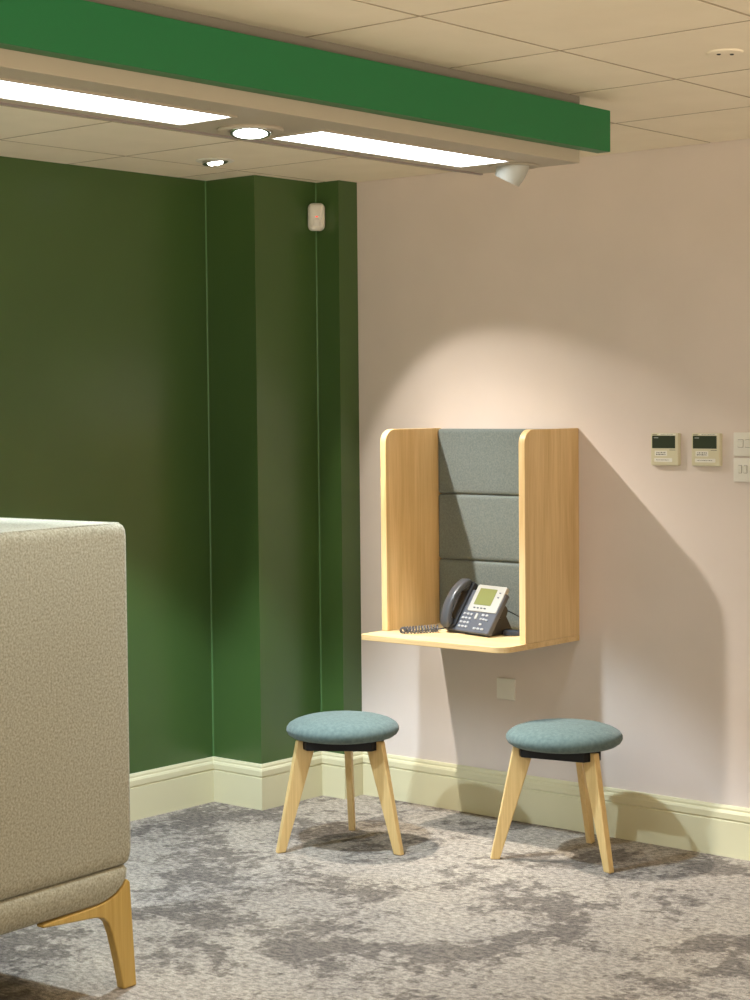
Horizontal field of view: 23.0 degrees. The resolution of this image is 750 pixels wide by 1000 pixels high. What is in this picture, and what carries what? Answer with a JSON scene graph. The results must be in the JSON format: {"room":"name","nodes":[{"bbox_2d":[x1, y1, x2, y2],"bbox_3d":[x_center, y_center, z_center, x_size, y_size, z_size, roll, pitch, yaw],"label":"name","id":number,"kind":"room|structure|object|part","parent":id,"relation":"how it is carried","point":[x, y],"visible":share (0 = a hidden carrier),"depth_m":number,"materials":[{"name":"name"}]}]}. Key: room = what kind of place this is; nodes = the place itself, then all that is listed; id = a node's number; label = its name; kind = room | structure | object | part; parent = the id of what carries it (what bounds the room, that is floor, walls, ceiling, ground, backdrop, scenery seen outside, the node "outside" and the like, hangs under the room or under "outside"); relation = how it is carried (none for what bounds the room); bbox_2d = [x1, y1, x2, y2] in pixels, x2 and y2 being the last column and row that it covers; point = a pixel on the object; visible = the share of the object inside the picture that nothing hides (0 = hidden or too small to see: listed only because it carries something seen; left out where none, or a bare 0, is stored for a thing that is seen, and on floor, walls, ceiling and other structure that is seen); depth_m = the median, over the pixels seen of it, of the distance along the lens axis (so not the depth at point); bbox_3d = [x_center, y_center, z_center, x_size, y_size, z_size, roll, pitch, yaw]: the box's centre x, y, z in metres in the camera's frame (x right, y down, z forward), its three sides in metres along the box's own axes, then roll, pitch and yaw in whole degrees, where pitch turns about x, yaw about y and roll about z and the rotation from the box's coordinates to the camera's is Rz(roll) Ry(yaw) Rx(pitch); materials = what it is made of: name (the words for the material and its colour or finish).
{"room":"office lounge","nodes":[
{"label":"office lounge","id":0,"kind":"room"},
{"bbox_2d":[0,156,361,773],"bbox_3d":[-2.820,0.071,5.129,0.564,2.756,8.150,2,4,40],"label":"wall","id":1,"kind":"structure","parent":0,"point":[104,407],"depth_m":7.68,"materials":[{"name":"green paint"}]},
{"bbox_2d":[204,181,213,755],"bbox_3d":[-0.703,-0.122,7.818,0.006,2.444,0.006,2,4,40],"label":"trim","id":2,"kind":"structure","parent":1,"relation":"attached to","point":[205,188],"depth_m":7.82,"materials":[{"name":"green paint"}]},
{"bbox_2d":[130,751,362,820],"bbox_3d":[-2.792,1.358,5.083,0.435,0.190,8.000,2,4,40],"label":"baseboard","id":3,"kind":"structure","parent":1,"relation":"attached to","point":[157,791],"depth_m":7.76,"materials":[{"name":"beige"}]},
{"bbox_2d":[308,203,324,230],"bbox_3d":[-0.249,-1.202,7.819,0.072,0.116,0.054,-1,3,-5],"label":"detector","id":4,"kind":"object","parent":1,"relation":"attached to","point":[316,211],"visible":1,"depth_m":7.80,"materials":[{"name":"white plastic"}]},
{"bbox_2d":[315,183,321,711],"bbox_3d":[-0.242,-0.132,7.921,0.006,2.444,0.006,2,4,40],"label":"trim","id":5,"kind":"structure","parent":1,"relation":"attached to","point":[315,183],"depth_m":7.92,"materials":[{"name":"green"}]},
{"bbox_2d":[0,795,749,999],"bbox_3d":[-0.141,1.588,2.976,7.614,0.100,8.200,2,4,40],"label":"floor","id":6,"kind":"structure","parent":0,"point":[218,913],"depth_m":6.03,"materials":[{"name":"carpet"}]},
{"bbox_2d":[0,517,135,988],"bbox_3d":[-1.580,0.777,4.806,0.800,1.356,1.911,2,4,36],"label":"sofa","id":7,"kind":"object","parent":6,"relation":"on","point":[65,836],"visible":1,"depth_m":5.11,"materials":[{"name":"fabric"}]},
{"bbox_3d":[-1.577,1.142,4.824,0.798,0.097,1.888,2,4,36],"label":"seat","id":8,"kind":"part","parent":7,"relation":"part of","materials":[{"name":"fabric"}]},
{"bbox_3d":[-0.818,1.267,5.236,0.030,0.320,0.366,2,4,36],"label":"leg","id":9,"kind":"part","parent":7,"relation":"part of","materials":[{"name":"brown wood"}]},
{"bbox_2d":[276,711,403,855],"bbox_3d":[-0.118,1.070,7.080,0.488,0.508,0.492,0,3,6],"label":"stool","id":10,"kind":"object","parent":6,"relation":"on","point":[348,732],"visible":1,"depth_m":6.93,"materials":[{"name":"grey fabric"}]},
{"bbox_3d":[-0.303,1.121,6.972,0.155,0.420,0.025,-2,3,-24],"label":"leg","id":11,"kind":"part","parent":10,"relation":"part of","materials":[{"name":"brown wood"}]},
{"bbox_3d":[-0.123,0.862,7.039,0.431,0.088,0.431,0,3,6],"label":"seat","id":12,"kind":"part","parent":10,"relation":"part of","materials":[{"name":"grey fabric"}]},
{"bbox_3d":[-0.120,0.922,7.066,0.326,0.034,0.284,0,3,6],"label":"seat plate","id":13,"kind":"part","parent":10,"relation":"part of","materials":[{"name":"black paint"}]},
{"bbox_3d":[-0.099,1.105,7.249,0.025,0.420,0.155,0,3,6],"label":"leg","id":14,"kind":"part","parent":10,"relation":"part of","materials":[{"name":"brown wood"}]},
{"bbox_3d":[0.039,1.120,6.934,0.155,0.420,0.025,2,4,36],"label":"leg","id":15,"kind":"part","parent":10,"relation":"part of","materials":[{"name":"brown wood"}]},
{"bbox_2d":[490,718,622,873],"bbox_3d":[0.717,1.074,6.854,0.488,0.508,0.492,1,3,28],"label":"stool","id":16,"kind":"object","parent":6,"relation":"on","point":[580,741],"visible":1,"depth_m":6.71,"materials":[{"name":"grey fabric"}]},
{"bbox_3d":[0.504,1.121,6.824,0.155,0.420,0.025,-1,3,-2],"label":"leg","id":17,"kind":"part","parent":16,"relation":"part of","materials":[{"name":"brown wood"}]},
{"bbox_3d":[0.713,0.926,6.841,0.326,0.034,0.284,1,3,28],"label":"seat plate","id":18,"kind":"part","parent":16,"relation":"part of","materials":[{"name":"black paint"}]},
{"bbox_3d":[0.701,0.866,6.817,0.431,0.088,0.431,1,3,28],"label":"seat","id":19,"kind":"part","parent":16,"relation":"part of","materials":[{"name":"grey fabric"}]},
{"bbox_3d":[0.797,1.109,7.005,0.025,0.420,0.155,1,3,28],"label":"leg","id":20,"kind":"part","parent":16,"relation":"part of","materials":[{"name":"brown wood"}]},
{"bbox_3d":[0.807,1.127,6.661,0.025,0.420,0.155,-2,3,-32],"label":"leg","id":21,"kind":"part","parent":16,"relation":"part of","materials":[{"name":"brown wood"}]},
{"bbox_2d":[0,0,749,182],"bbox_3d":[-0.160,-1.115,2.765,7.514,0.050,8.100,2,4,40],"label":"ceiling","id":22,"kind":"structure","parent":0,"point":[647,63],"depth_m":5.17,"materials":[{"name":"tile"}]},
{"bbox_2d":[196,158,233,165],"bbox_3d":[-0.617,-1.303,7.098,0.150,0.026,0.150,2,4,40],"label":"recessed light","id":23,"kind":"object","parent":22,"relation":"in","point":[207,161],"visible":1,"depth_m":7.07,"materials":[{"name":"white plastic"}]},
{"bbox_2d":[0,0,609,174],"bbox_3d":[-1.533,-1.006,3.411,0.437,0.209,6.497,2,4,40],"label":"ceiling beam","id":24,"kind":"structure","parent":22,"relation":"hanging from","point":[133,49],"depth_m":4.67,"materials":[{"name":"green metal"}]},
{"bbox_2d":[0,77,237,125],"bbox_3d":[-0.715,-0.964,4.441,0.208,0.005,0.880,2,4,40],"label":"led panel light","id":25,"kind":"object","parent":24,"relation":"attached to","point":[10,89],"visible":1,"depth_m":4.49,"materials":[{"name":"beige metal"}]},
{"bbox_2d":[217,124,283,139],"bbox_3d":[-0.334,-0.999,4.936,0.180,0.052,0.180,2,4,40],"label":"spotlight","id":26,"kind":"object","parent":24,"relation":"attached to","point":[239,131],"visible":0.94,"depth_m":4.92,"materials":[{"name":"beige metal"}]},
{"bbox_2d":[266,129,513,167],"bbox_3d":[0.061,-1.018,5.354,0.208,0.005,0.880,2,4,40],"label":"led panel light","id":27,"kind":"object","parent":24,"relation":"attached to","point":[321,137],"visible":0.99,"depth_m":5.32,"materials":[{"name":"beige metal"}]},
{"bbox_2d":[488,162,538,186],"bbox_3d":[0.433,-1.035,5.747,0.158,0.114,0.158,2,4,40],"label":"spotlight","id":28,"kind":"object","parent":24,"relation":"attached to","point":[514,173],"visible":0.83,"depth_m":5.71,"materials":[{"name":"beige metal"}]},
{"bbox_2d":[706,48,743,56],"bbox_3d":[0.951,-1.212,4.998,0.100,0.008,0.100,2,4,40],"label":"plate","id":29,"kind":"object","parent":22,"relation":"attached to","point":[724,52],"visible":1,"depth_m":4.98,"materials":[{"name":"plastic"}]},
{"bbox_2d":[357,138,749,807],"bbox_3d":[2.651,-0.011,5.729,7.000,2.756,0.150,2,4,40],"label":"wall","id":30,"kind":"structure","parent":0,"point":[605,297],"depth_m":7.13,"materials":[{"name":"beige paint"}]},
{"bbox_2d":[361,428,578,652],"bbox_3d":[0.367,0.137,7.252,0.712,0.834,0.500,2,4,40],"label":"booth","id":31,"kind":"object","parent":30,"relation":"attached to","point":[536,529],"visible":0.91,"depth_m":7.40,"materials":[{"name":"brown wood"}]},
{"bbox_3d":[0.152,0.114,7.524,0.030,0.811,0.362,2,4,40],"label":"panel","id":32,"kind":"part","parent":31,"relation":"part of","materials":[{"name":"brown wood"}]},
{"bbox_2d":[400,578,519,636],"bbox_3d":[0.428,0.424,7.285,0.638,0.209,0.245,1,3,22],"label":"desk phone","id":33,"kind":"object","parent":31,"relation":"on","point":[482,611],"visible":0.92,"depth_m":7.29,"materials":[{"name":"grey plastic"}]},
{"bbox_3d":[0.183,0.516,7.341,0.190,0.025,0.087,-2,3,-25],"label":"coiled cord","id":34,"kind":"part","parent":33,"relation":"part of","materials":[{"name":"grey plastic"}]},
{"bbox_2d":[361,623,578,652],"bbox_3d":[0.371,0.542,7.273,0.712,0.023,0.500,2,4,40],"label":"shelf","id":35,"kind":"object","parent":31,"relation":"attached to","point":[390,633],"depth_m":7.13,"materials":[{"name":"brown wood"}]},
{"bbox_3d":[0.672,0.132,7.084,0.030,0.811,0.362,2,4,40],"label":"panel","id":36,"kind":"part","parent":31,"relation":"part of","materials":[{"name":"brown wood"}]},
{"bbox_2d":[497,677,515,700],"bbox_3d":[0.531,0.767,7.472,0.092,0.088,0.010,2,4,40],"label":"socket","id":37,"kind":"object","parent":30,"relation":"attached to","point":[506,688],"visible":1,"depth_m":7.47,"materials":[{"name":"white plastic"}]},
{"bbox_2d":[363,752,749,860],"bbox_3d":[2.608,1.274,5.731,7.000,0.190,0.021,2,4,40],"label":"baseboard","id":38,"kind":"structure","parent":30,"relation":"attached to","point":[668,821],"depth_m":7.29,"materials":[{"name":"beige"}]},
{"bbox_2d":[651,433,680,465],"bbox_3d":[1.095,-0.191,6.930,0.120,0.122,0.022,2,4,40],"label":"thermostat","id":39,"kind":"object","parent":30,"relation":"attached to","point":[665,447],"visible":1,"depth_m":6.92,"materials":[{"name":"beige plastic"}]},
{"bbox_2d":[692,433,721,465],"bbox_3d":[1.229,-0.186,6.816,0.120,0.122,0.022,2,4,40],"label":"thermostat","id":40,"kind":"object","parent":30,"relation":"attached to","point":[706,447],"visible":1,"depth_m":6.80,"materials":[{"name":"beige plastic"}]},
{"bbox_2d":[734,432,749,455],"bbox_3d":[1.369,-0.203,6.698,0.146,0.087,0.016,2,4,40],"label":"light switch","id":41,"kind":"object","parent":30,"relation":"attached to","point":[741,439],"visible":1,"depth_m":6.72,"materials":[{"name":"white plastic"}]},
{"bbox_2d":[734,458,749,481],"bbox_3d":[1.370,-0.109,6.703,0.146,0.087,0.016,2,4,40],"label":"light switch","id":42,"kind":"object","parent":30,"relation":"attached to","point":[741,465],"visible":1,"depth_m":6.72,"materials":[{"name":"white plastic"}]}
]}

